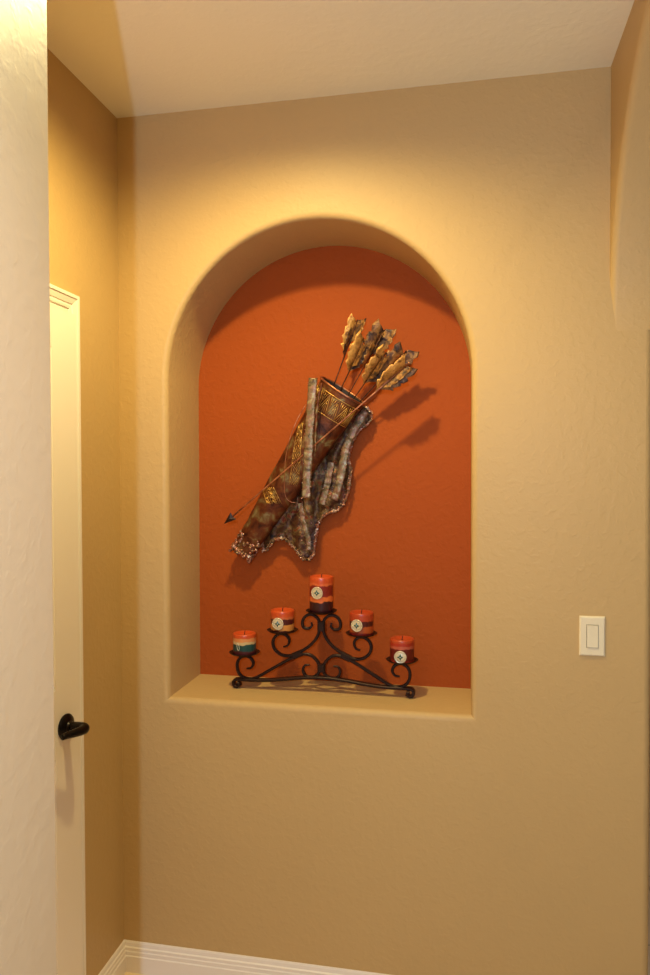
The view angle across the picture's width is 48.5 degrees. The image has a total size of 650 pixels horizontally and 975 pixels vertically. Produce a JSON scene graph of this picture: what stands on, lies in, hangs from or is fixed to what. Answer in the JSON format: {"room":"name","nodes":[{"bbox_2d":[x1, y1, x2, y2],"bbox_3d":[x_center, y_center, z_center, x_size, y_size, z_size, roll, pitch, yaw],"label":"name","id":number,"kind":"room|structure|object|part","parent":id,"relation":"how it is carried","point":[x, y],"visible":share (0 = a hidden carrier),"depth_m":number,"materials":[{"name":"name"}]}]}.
{"room":"hallway","nodes":[
{"label":"hallway","id":0,"kind":"room"},
{"bbox_2d":[0,0,56,974],"bbox_3d":[-1.096,0.272,-1.042,0.693,2.758,4.200,0,1,11],"label":"wall","id":1,"kind":"structure","parent":0,"point":[28,944],"depth_m":0.88,"materials":[{"name":"paint"}]},
{"bbox_2d":[47,48,123,974],"bbox_3d":[-0.817,0.209,1.858,0.120,2.758,1.600,0,1,11],"label":"wall","id":2,"kind":"structure","parent":0,"point":[82,132],"depth_m":2.18,"materials":[{"name":"beige paint"}]},
{"bbox_2d":[50,284,85,974],"bbox_3d":[-0.790,0.530,1.634,0.020,2.125,0.897,0,1,11],"label":"trim","id":3,"kind":"structure","parent":2,"relation":"attached to","point":[61,299],"depth_m":2.06,"materials":[{"name":"beige paint"}]},
{"bbox_2d":[50,306,89,974],"bbox_3d":[-0.758,0.560,1.627,0.111,2.050,0.765,0,1,15],"label":"door","id":4,"kind":"structure","parent":2,"relation":"in","point":[68,730],"depth_m":1.94,"materials":[{"name":"beige paint"}]},
{"bbox_3d":[-0.676,0.642,1.934,0.045,0.068,0.068,0,1,15],"label":"handle","id":5,"kind":"part","parent":4,"relation":"part of","materials":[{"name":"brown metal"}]},
{"bbox_3d":[-0.660,0.643,1.896,0.056,0.030,0.097,0,1,15],"label":"lever","id":6,"kind":"part","parent":4,"relation":"part of","materials":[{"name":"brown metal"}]},
{"bbox_2d":[98,940,125,974],"bbox_3d":[-0.678,1.532,2.230,0.014,0.096,0.274,0,1,11],"label":"baseboard","id":7,"kind":"structure","parent":2,"relation":"attached to","point":[116,965],"depth_m":2.30,"materials":[{"name":"beige paint"}]},
{"bbox_2d":[47,0,633,117],"bbox_3d":[1.507,-1.176,0.708,5.120,0.050,8.700,0,1,11],"label":"ceiling","id":8,"kind":"structure","parent":0,"point":[136,57],"depth_m":1.91,"materials":[{"name":"paint"}]},
{"bbox_2d":[117,67,649,974],"bbox_3d":[0.163,0.196,2.353,1.611,2.758,0.350,0,1,11],"label":"wall","id":9,"kind":"structure","parent":0,"point":[499,825],"depth_m":2.15,"materials":[{"name":"beige paint"}]},
{"bbox_2d":[124,939,388,974],"bbox_3d":[0.121,1.530,2.205,1.591,0.096,0.014,0,1,11],"label":"baseboard","id":10,"kind":"structure","parent":9,"relation":"attached to","point":[145,958],"depth_m":2.30,"materials":[{"name":"beige paint"}]},
{"bbox_2d":[229,608,417,697],"bbox_3d":[-0.011,0.536,2.360,0.628,0.271,0.103,0,1,11],"label":"candle stand","id":11,"kind":"object","parent":9,"relation":"on","point":[321,667],"visible":0.93,"depth_m":2.35,"materials":[{"name":"metal"}]},
{"bbox_2d":[233,630,255,654],"bbox_3d":[-0.269,0.516,2.410,0.077,0.077,0.078,0,1,11],"label":"pillar candle","id":12,"kind":"object","parent":11,"relation":"on","point":[244,641],"visible":0.99,"depth_m":2.38,"materials":[{"name":"wax"}]},
{"bbox_3d":[-0.269,0.556,2.411,0.103,0.015,0.103,0,1,11],"label":"drip plate","id":13,"kind":"part","parent":11,"relation":"part of","materials":[{"name":"metal"}]},
{"bbox_2d":[271,607,293,632],"bbox_3d":[-0.141,0.435,2.380,0.077,0.079,0.085,0,1,11],"label":"pillar candle","id":14,"kind":"object","parent":11,"relation":"on","point":[282,619],"visible":1,"depth_m":2.35,"materials":[{"name":"wax"}]},
{"bbox_3d":[-0.140,0.476,2.384,0.103,0.015,0.103,0,1,11],"label":"drip plate","id":15,"kind":"part","parent":11,"relation":"part of","materials":[{"name":"metal"}]},
{"bbox_2d":[310,574,332,612],"bbox_3d":[-0.013,0.344,2.352,0.077,0.125,0.085,0,1,11],"label":"pillar candle","id":16,"kind":"object","parent":11,"relation":"on","point":[321,585],"visible":1,"depth_m":2.32,"materials":[{"name":"wax"}]},
{"bbox_3d":[-0.012,0.408,2.357,0.103,0.015,0.103,0,1,11],"label":"drip plate","id":17,"kind":"part","parent":11,"relation":"part of","materials":[{"name":"metal"}]},
{"bbox_2d":[350,610,372,635],"bbox_3d":[0.117,0.434,2.329,0.077,0.081,0.084,0,1,11],"label":"pillar candle","id":18,"kind":"object","parent":11,"relation":"on","point":[361,621],"visible":0.99,"depth_m":2.30,"materials":[{"name":"wax"}]},
{"bbox_3d":[0.118,0.476,2.333,0.103,0.015,0.103,0,1,11],"label":"drip plate","id":19,"kind":"part","parent":11,"relation":"part of","materials":[{"name":"metal"}]},
{"bbox_2d":[390,636,413,662],"bbox_3d":[0.246,0.515,2.305,0.077,0.081,0.085,0,1,11],"label":"pillar candle","id":20,"kind":"object","parent":11,"relation":"on","point":[401,647],"visible":1,"depth_m":2.28,"materials":[{"name":"wax"}]},
{"bbox_3d":[0.247,0.557,2.310,0.103,0.015,0.103,0,1,11],"label":"drip plate","id":21,"kind":"part","parent":11,"relation":"part of","materials":[{"name":"metal"}]},
{"bbox_2d":[199,246,470,688],"bbox_3d":[0.019,-0.078,2.490,0.970,1.514,0.020,0,1,11],"label":"wall niche","id":22,"kind":"object","parent":9,"relation":"in","point":[398,549],"visible":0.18,"depth_m":2.47,"materials":[{"name":"paint"}]},
{"bbox_2d":[224,313,419,563],"bbox_3d":[-0.018,-0.152,2.385,0.657,0.827,0.172,0,1,11],"label":"sculpture","id":23,"kind":"object","parent":22,"relation":"attached to","point":[311,479],"visible":1,"depth_m":2.40,"materials":[{"name":"brown leather"}]},
{"bbox_3d":[-0.098,-0.111,2.375,0.077,0.327,0.028,0,1,11],"label":"cord","id":24,"kind":"part","parent":23,"relation":"part of","materials":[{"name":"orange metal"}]},
{"bbox_2d":[579,616,604,655],"bbox_3d":[0.762,0.424,2.057,0.070,0.114,0.009,0,1,11],"label":"light switch","id":25,"kind":"object","parent":9,"relation":"attached to","point":[591,628],"visible":1,"depth_m":2.06,"materials":[{"name":"beige plastic"}]},
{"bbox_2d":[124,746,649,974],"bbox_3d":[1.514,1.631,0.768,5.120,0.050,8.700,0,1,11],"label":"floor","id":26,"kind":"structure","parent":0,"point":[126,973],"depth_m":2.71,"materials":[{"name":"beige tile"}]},
{"bbox_2d":[610,0,649,330],"bbox_3d":[0.726,0.216,1.351,0.118,2.758,1.440,0,1,11],"label":"wall","id":27,"kind":"structure","parent":0,"point":[630,67],"depth_m":1.94,"materials":[{"name":"beige paint"}]}
]}

